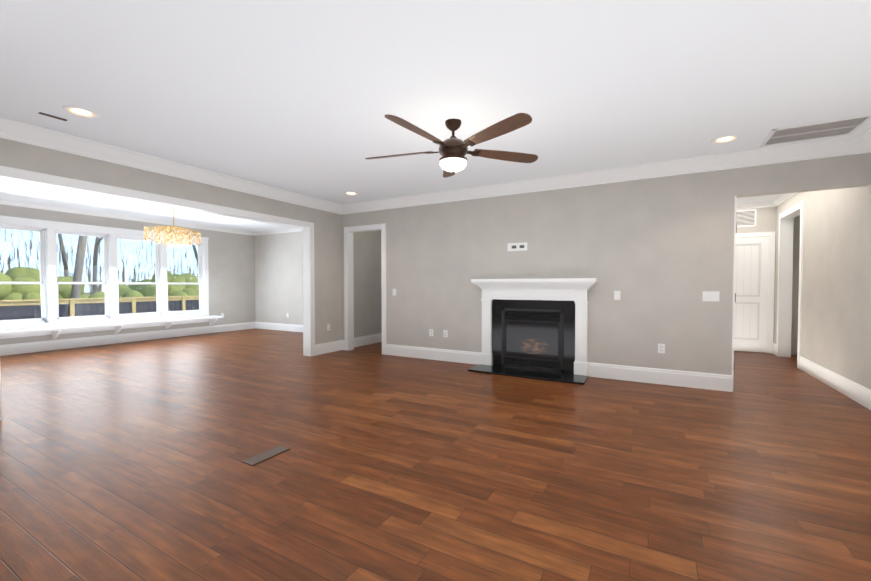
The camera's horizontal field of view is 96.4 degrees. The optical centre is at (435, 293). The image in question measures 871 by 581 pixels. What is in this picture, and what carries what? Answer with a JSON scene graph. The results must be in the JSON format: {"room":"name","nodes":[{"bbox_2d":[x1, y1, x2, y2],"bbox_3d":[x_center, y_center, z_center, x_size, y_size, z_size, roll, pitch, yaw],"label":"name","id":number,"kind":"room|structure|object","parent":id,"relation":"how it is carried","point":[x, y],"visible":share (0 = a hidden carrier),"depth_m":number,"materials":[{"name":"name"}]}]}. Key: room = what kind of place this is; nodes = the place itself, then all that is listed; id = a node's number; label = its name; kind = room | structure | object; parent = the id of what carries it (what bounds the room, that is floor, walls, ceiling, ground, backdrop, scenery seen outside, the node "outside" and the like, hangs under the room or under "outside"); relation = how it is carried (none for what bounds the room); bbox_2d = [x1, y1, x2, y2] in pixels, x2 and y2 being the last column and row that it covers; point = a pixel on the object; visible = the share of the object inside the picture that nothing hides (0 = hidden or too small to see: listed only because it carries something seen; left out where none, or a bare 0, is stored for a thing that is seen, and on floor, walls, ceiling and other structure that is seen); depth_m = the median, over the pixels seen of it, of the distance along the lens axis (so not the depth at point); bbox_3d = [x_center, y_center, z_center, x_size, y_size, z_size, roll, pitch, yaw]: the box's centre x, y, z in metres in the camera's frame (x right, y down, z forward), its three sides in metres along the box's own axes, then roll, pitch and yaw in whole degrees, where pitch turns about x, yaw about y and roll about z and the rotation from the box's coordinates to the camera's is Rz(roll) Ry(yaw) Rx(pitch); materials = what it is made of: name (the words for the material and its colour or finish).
{"room":"living room","nodes":[
{"label":"living room","id":0,"kind":"room"},
{"bbox_2d":[0,204,254,344],"bbox_3d":[-6.810,-0.316,8.489,0.150,2.740,6.620,1,1,29],"label":"wall","id":1,"kind":"structure","parent":0,"point":[231,262],"depth_m":10.22,"materials":[{"name":"grey paint"}]},
{"bbox_2d":[0,225,45,324],"bbox_3d":[-7.667,-0.341,7.054,0.070,1.779,0.852,1,1,29],"label":"window","id":2,"kind":"structure","parent":1,"relation":"in","point":[41,252],"depth_m":7.27,"materials":[{"name":"white"}]},
{"bbox_2d":[0,215,208,329],"bbox_3d":[-6.895,-0.405,8.305,0.190,2.005,4.060,1,1,29],"label":"window","id":3,"kind":"structure","parent":1,"relation":"in","point":[104,269],"depth_m":8.11,"materials":[{"name":"white wood"}]},
{"bbox_2d":[0,316,222,338],"bbox_3d":[-6.650,0.727,8.193,0.398,0.237,4.260,1,1,29],"label":"shelf","id":4,"kind":"object","parent":1,"relation":"attached to","point":[56,331],"visible":0.98,"depth_m":7.92,"materials":[{"name":"white"}]},
{"bbox_2d":[0,200,251,234],"bbox_3d":[-6.714,-1.646,8.406,0.069,0.076,6.320,1,1,29],"label":"crown molding","id":5,"kind":"structure","parent":1,"relation":"attached to","point":[6,202],"depth_m":8.16,"materials":[{"name":"white wood"}]},
{"bbox_2d":[0,322,255,355],"bbox_3d":[-6.737,0.958,8.477,0.016,0.192,6.320,1,1,29],"label":"baseboard","id":6,"kind":"structure","parent":1,"relation":"attached to","point":[29,347],"depth_m":8.24,"materials":[{"name":"white wood"}]},
{"bbox_2d":[116,235,159,317],"bbox_3d":[-6.707,-0.379,8.763,0.070,1.779,0.852,1,1,29],"label":"window","id":7,"kind":"structure","parent":1,"relation":"in","point":[157,292],"depth_m":8.84,"materials":[{"name":"white"}]},
{"bbox_2d":[167,240,201,314],"bbox_3d":[-6.227,-0.398,9.617,0.070,1.779,0.852,1,1,29],"label":"window","id":8,"kind":"structure","parent":1,"relation":"in","point":[199,275],"depth_m":9.78,"materials":[{"name":"white wood"}]},
{"bbox_2d":[0,138,381,344],"bbox_3d":[-3.685,-0.222,4.252,0.150,2.740,10.950,1,1,29],"label":"wall","id":9,"kind":"structure","parent":0,"point":[327,265],"depth_m":6.72,"materials":[{"name":"grey paint"}]},
{"bbox_2d":[0,166,314,420],"bbox_3d":[-3.157,-0.039,5.198,0.190,2.332,3.874,1,1,29],"label":"door frame","id":10,"kind":"structure","parent":9,"relation":"attached to","point":[6,173],"depth_m":5.13,"materials":[{"name":"white wood"}]},
{"bbox_2d":[0,117,339,213],"bbox_3d":[-2.979,-1.538,5.185,0.138,0.151,4.800,1,1,29],"label":"crown molding","id":11,"kind":"structure","parent":9,"relation":"attached to","point":[18,131],"depth_m":4.47,"materials":[{"name":"white wood"}]},
{"bbox_2d":[315,340,343,355],"bbox_3d":[-1.956,0.987,7.174,0.030,0.192,0.708,1,1,29],"label":"baseboard","id":12,"kind":"structure","parent":9,"relation":"attached to","point":[328,347],"depth_m":7.17,"materials":[{"name":"white"}]},
{"bbox_2d":[344,334,381,349],"bbox_3d":[-1.463,0.967,8.066,0.016,0.192,1.090,1,1,29],"label":"baseboard","id":13,"kind":"structure","parent":9,"relation":"attached to","point":[369,339],"depth_m":8.13,"materials":[{"name":"white"}]},
{"bbox_2d":[255,231,302,324],"bbox_3d":[-3.133,-0.353,10.133,4.650,2.740,0.150,1,1,29],"label":"wall","id":14,"kind":"structure","parent":0,"point":[278,277],"depth_m":10.70,"materials":[{"name":"grey paint"}]},
{"bbox_2d":[252,228,301,235],"bbox_3d":[-3.187,-1.682,10.008,4.470,0.076,0.069,1,1,29],"label":"crown molding","id":15,"kind":"structure","parent":14,"relation":"attached to","point":[295,229],"depth_m":10.65,"materials":[{"name":"white wood"}]},
{"bbox_2d":[256,322,302,331],"bbox_3d":[-3.160,0.923,10.082,4.620,0.192,0.016,1,1,29],"label":"baseboard","id":16,"kind":"structure","parent":14,"relation":"attached to","point":[259,325],"depth_m":10.71,"materials":[{"name":"white"}]},
{"bbox_2d":[0,328,870,580],"bbox_3d":[-1.603,1.178,4.231,13.430,0.060,13.200,1,1,29],"label":"floor","id":17,"kind":"structure","parent":0,"point":[120,462],"depth_m":2.60,"materials":[{"name":"brown wood"}]},
{"bbox_2d":[241,445,289,465],"bbox_3d":[-1.232,1.176,2.841,0.120,0.006,0.320,1,1,29],"label":"floor vent","id":18,"kind":"object","parent":17,"relation":"in","point":[264,456],"visible":1,"depth_m":2.83,"materials":[{"name":"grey metal"}]},
{"bbox_2d":[468,278,597,384],"bbox_3d":[1.284,0.454,5.446,1.760,1.335,0.520,1,1,29],"label":"fireplace","id":19,"kind":"object","parent":17,"relation":"on","point":[538,324],"visible":1,"depth_m":5.55,"materials":[{"name":"white"}]},
{"bbox_2d":[0,0,870,232],"bbox_3d":[-1.603,-1.651,4.169,13.430,0.120,13.200,1,1,29],"label":"ceiling","id":20,"kind":"structure","parent":0,"point":[303,97],"depth_m":2.88,"materials":[{"name":"white paint"}]},
{"bbox_2d":[38,112,66,120],"bbox_3d":[-3.393,-1.572,3.455,0.040,0.006,0.180,1,1,29],"label":"ceiling vent","id":21,"kind":"object","parent":20,"relation":"in","point":[41,113],"visible":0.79,"depth_m":3.44,"materials":[{"name":"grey metal"}]},
{"bbox_2d":[62,105,99,117],"bbox_3d":[-3.053,-1.566,3.356,0.244,0.012,0.244,1,1,29],"label":"recessed light","id":22,"kind":"object","parent":20,"relation":"in","point":[80,111],"visible":1,"depth_m":3.35,"materials":[{"name":"white"}]},
{"bbox_2d":[143,208,200,247],"bbox_3d":[-4.915,-1.261,7.298,0.638,0.797,0.954,1,1,29],"label":"chandelier","id":23,"kind":"object","parent":20,"relation":"hanging from","point":[171,228],"visible":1,"depth_m":7.26,"materials":[{"name":"gold metal"}]},
{"bbox_2d":[344,191,358,194],"bbox_3d":[-1.365,-1.632,6.319,0.244,0.012,0.244,1,1,29],"label":"recessed light","id":24,"kind":"object","parent":20,"relation":"in","point":[351,193],"visible":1,"depth_m":6.31,"materials":[{"name":"white glass"}]},
{"bbox_2d":[365,113,537,177],"bbox_3d":[0.115,-1.344,3.539,1.690,0.463,1.665,1,1,29],"label":"ceiling fan","id":25,"kind":"object","parent":20,"relation":"hanging from","point":[453,151],"visible":1,"depth_m":3.46,"materials":[{"name":"brown wood"}]},
{"bbox_2d":[711,134,739,143],"bbox_3d":[2.963,-1.580,3.979,0.244,0.012,0.244,1,1,29],"label":"recessed light","id":26,"kind":"object","parent":20,"relation":"in","point":[725,138],"visible":1,"depth_m":3.96,"materials":[{"name":"white"}]},
{"bbox_2d":[760,115,870,146],"bbox_3d":[3.675,-1.578,3.797,0.700,0.008,0.520,1,1,29],"label":"ceiling vent","id":27,"kind":"object","parent":20,"relation":"in","point":[828,129],"visible":1,"depth_m":3.78,"materials":[{"name":"white metal"}]},
{"bbox_2d":[342,152,870,374],"bbox_3d":[1.277,-0.257,5.805,7.280,2.740,0.120,1,1,29],"label":"wall","id":28,"kind":"structure","parent":0,"point":[658,253],"depth_m":5.15,"materials":[{"name":"grey paint"}]},
{"bbox_2d":[344,223,385,354],"bbox_3d":[-1.274,-0.090,7.242,0.974,2.342,0.160,1,1,29],"label":"door frame","id":29,"kind":"structure","parent":28,"relation":"attached to","point":[348,231],"depth_m":7.38,"materials":[{"name":"white wood"}]},
{"bbox_2d":[386,344,480,364],"bbox_3d":[-0.068,1.002,6.510,1.868,0.192,0.016,1,1,29],"label":"baseboard","id":30,"kind":"structure","parent":28,"relation":"attached to","point":[468,357],"depth_m":6.47,"materials":[{"name":"white wood"}]},
{"bbox_2d":[443,330,447,336],"bbox_3d":[0.164,0.651,6.377,0.075,0.118,0.006,1,1,29],"label":"electrical outlet","id":31,"kind":"object","parent":28,"relation":"attached to","point":[445,333],"visible":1,"depth_m":6.38,"materials":[{"name":"white plastic"}]},
{"bbox_2d":[507,242,526,250],"bbox_3d":[1.206,-0.695,5.762,0.289,0.118,0.006,1,1,29],"label":"outlet","id":32,"kind":"object","parent":28,"relation":"attached to","point":[517,246],"visible":1,"depth_m":5.75,"materials":[{"name":"white plastic"}]},
{"bbox_2d":[340,136,869,214],"bbox_3d":[1.279,-1.548,5.627,7.130,0.151,0.138,1,1,29],"label":"crown molding","id":33,"kind":"structure","parent":28,"relation":"attached to","point":[843,146],"depth_m":4.92,"materials":[{"name":"white wood"}]},
{"bbox_2d":[614,291,619,299],"bbox_3d":[2.387,0.019,5.113,0.075,0.118,0.008,1,1,29],"label":"light switch","id":34,"kind":"object","parent":28,"relation":"attached to","point":[616,295],"visible":1,"depth_m":5.11,"materials":[{"name":"white plastic"}]},
{"bbox_2d":[588,362,731,391],"bbox_3d":[2.760,1.037,4.922,1.580,0.192,0.016,1,1,29],"label":"baseboard","id":35,"kind":"structure","parent":28,"relation":"attached to","point":[720,382],"depth_m":4.87,"materials":[{"name":"white wood"}]},
{"bbox_2d":[658,344,664,352],"bbox_3d":[2.832,0.684,4.878,0.075,0.118,0.006,1,1,29],"label":"electrical outlet","id":36,"kind":"object","parent":28,"relation":"attached to","point":[661,348],"visible":1,"depth_m":4.88,"materials":[{"name":"white plastic"}]},
{"bbox_2d":[702,291,719,300],"bbox_3d":[3.268,0.029,4.618,0.165,0.118,0.008,1,1,29],"label":"light switch","id":37,"kind":"object","parent":28,"relation":"attached to","point":[710,295],"visible":1,"depth_m":4.62,"materials":[{"name":"white plastic"}]},
{"bbox_2d":[737,207,799,354],"bbox_3d":[6.223,-0.286,7.115,2.280,2.740,0.150,1,1,29],"label":"wall","id":38,"kind":"structure","parent":0,"point":[795,285],"depth_m":6.95,"materials":[{"name":"grey paint"}]},
{"bbox_2d":[736,209,756,226],"bbox_3d":[5.726,-1.410,7.278,0.430,0.320,0.008,1,1,29],"label":"air vent","id":39,"kind":"object","parent":38,"relation":"in","point":[746,218],"visible":0.6,"depth_m":7.24,"materials":[{"name":"white metal"}]},
{"bbox_2d":[734,237,768,352],"bbox_3d":[5.691,0.014,7.268,0.820,2.118,0.107,1,1,29],"label":"door","id":40,"kind":"structure","parent":38,"relation":"in","point":[751,292],"depth_m":7.20,"materials":[{"name":"white wood"}]},
{"bbox_2d":[732,231,774,353],"bbox_3d":[5.715,-0.027,7.309,0.990,2.215,0.020,1,1,29],"label":"door frame","id":41,"kind":"structure","parent":38,"relation":"attached to","point":[771,235],"depth_m":7.07,"materials":[{"name":"white wood"}]},
{"bbox_2d":[736,202,771,209],"bbox_3d":[5.654,-1.621,7.279,0.960,0.076,0.069,1,1,29],"label":"crown molding","id":42,"kind":"structure","parent":38,"relation":"attached to","point":[769,204],"depth_m":7.16,"materials":[{"name":"white wood"}]},
{"bbox_2d":[774,184,870,389],"bbox_3d":[3.139,-0.162,1.536,0.150,2.740,12.900,1,1,29],"label":"wall","id":43,"kind":"structure","parent":0,"point":[836,314],"depth_m":4.66,"materials":[{"name":"grey paint"}]},
{"bbox_2d":[773,343,775,354],"bbox_3d":[6.084,0.992,6.975,0.016,0.192,0.278,1,1,29],"label":"baseboard","id":44,"kind":"structure","parent":43,"relation":"attached to","point":[774,345],"depth_m":6.98,"materials":[{"name":"white wood"}]},
{"bbox_2d":[772,193,796,206],"bbox_3d":[5.289,-1.583,5.557,0.069,0.076,3.430,1,1,29],"label":"crown molding","id":45,"kind":"structure","parent":43,"relation":"attached to","point":[784,197],"depth_m":6.60,"materials":[{"name":"white wood"}]},
{"bbox_2d":[776,201,803,368],"bbox_3d":[5.778,-0.138,6.250,0.175,2.482,1.244,1,1,29],"label":"door frame","id":46,"kind":"structure","parent":43,"relation":"attached to","point":[785,275],"depth_m":6.70,"materials":[{"name":"white wood"}]},
{"bbox_2d":[799,356,870,409],"bbox_3d":[2.657,1.127,0.877,0.016,0.192,11.228,1,1,29],"label":"baseboard","id":47,"kind":"structure","parent":43,"relation":"attached to","point":[857,392],"depth_m":4.55,"materials":[{"name":"white wood"}]},
{"bbox_2d":[856,127,870,151],"bbox_3d":[3.117,-1.462,1.761,0.138,0.151,4.800,1,1,29],"label":"crown molding","id":48,"kind":"structure","parent":43,"relation":"attached to","point":[863,141],"depth_m":3.91,"materials":[{"name":"white wood"}]},
{"label":"outside","id":49,"kind":"structure","parent":0,"visible":0},
{"bbox_2d":[0,229,197,294],"bbox_3d":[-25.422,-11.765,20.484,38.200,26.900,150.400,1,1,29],"label":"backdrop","id":50,"kind":"structure","parent":49,"point":[89,270],"depth_m":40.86,"materials":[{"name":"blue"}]},
{"bbox_2d":[0,296,198,324],"bbox_3d":[-8.354,1.036,9.742,3.700,1.780,11.590,1,1,29],"label":"fence","id":51,"kind":"object","parent":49,"point":[77,307],"depth_m":10.90,"materials":[{"name":"brown wood"}]},
{"bbox_3d":[-64.990,1.289,43.008,135.030,0.200,180.000,1,1,29],"label":"ground","id":52,"kind":"structure","parent":49,"visible":0},
{"bbox_2d":[0,273,40,301],"bbox_3d":[-19.172,0.486,16.376,2.788,2.963,4.053,1,1,29],"label":"bush","id":53,"kind":"object","parent":52,"relation":"on","point":[23,295],"depth_m":17.07,"materials":[{"name":"green plant"}]},
{"bbox_2d":[5,266,84,300],"bbox_3d":[-23.891,0.211,23.186,3.144,3.633,5.193,1,1,29],"label":"bush","id":54,"kind":"object","parent":52,"relation":"on","point":[30,272],"depth_m":22.96,"materials":[{"name":"green plant"}]},
{"bbox_2d":[58,234,68,276],"bbox_3d":[-29.076,-6.816,28.015,8.955,16.780,7.350,1,1,29],"label":"tree","id":55,"kind":"object","parent":52,"relation":"on","point":[65,266],"depth_m":29.17,"materials":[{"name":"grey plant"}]},
{"bbox_2d":[70,232,86,298],"bbox_3d":[-12.124,-10.850,15.756,10.777,25.408,15.051,1,1,29],"label":"tree","id":56,"kind":"object","parent":52,"relation":"on","point":[81,249],"depth_m":13.35,"materials":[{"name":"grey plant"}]},
{"bbox_2d":[92,237,102,293],"bbox_3d":[-24.098,-7.555,29.584,7.577,18.204,9.548,1,1,29],"label":"tree","id":57,"kind":"object","parent":52,"relation":"on","point":[94,276],"depth_m":28.45,"materials":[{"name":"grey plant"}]},
{"bbox_2d":[80,290,143,299],"bbox_3d":[-15.889,0.842,19.479,2.348,2.036,3.433,1,1,29],"label":"bush","id":58,"kind":"object","parent":52,"relation":"on","point":[103,296],"depth_m":18.49,"materials":[{"name":"green plant"}]},
{"bbox_2d":[119,279,187,297],"bbox_3d":[-18.463,0.288,24.861,3.025,2.723,4.222,1,1,29],"label":"bush","id":59,"kind":"object","parent":52,"relation":"on","point":[149,291],"depth_m":24.10,"materials":[{"name":"green plant"}]},
{"bbox_2d":[128,270,198,295],"bbox_3d":[-20.064,-0.166,29.781,3.586,3.431,5.803,1,1,29],"label":"bush","id":60,"kind":"object","parent":52,"relation":"on","point":[176,278],"depth_m":29.63,"materials":[{"name":"green plant"}]},
{"bbox_2d":[192,245,197,266],"bbox_3d":[-22.654,-9.311,37.001,10.502,21.403,7.244,1,1,29],"label":"tree","id":61,"kind":"object","parent":52,"relation":"on","point":[195,252],"depth_m":36.05,"materials":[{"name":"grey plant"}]}
]}

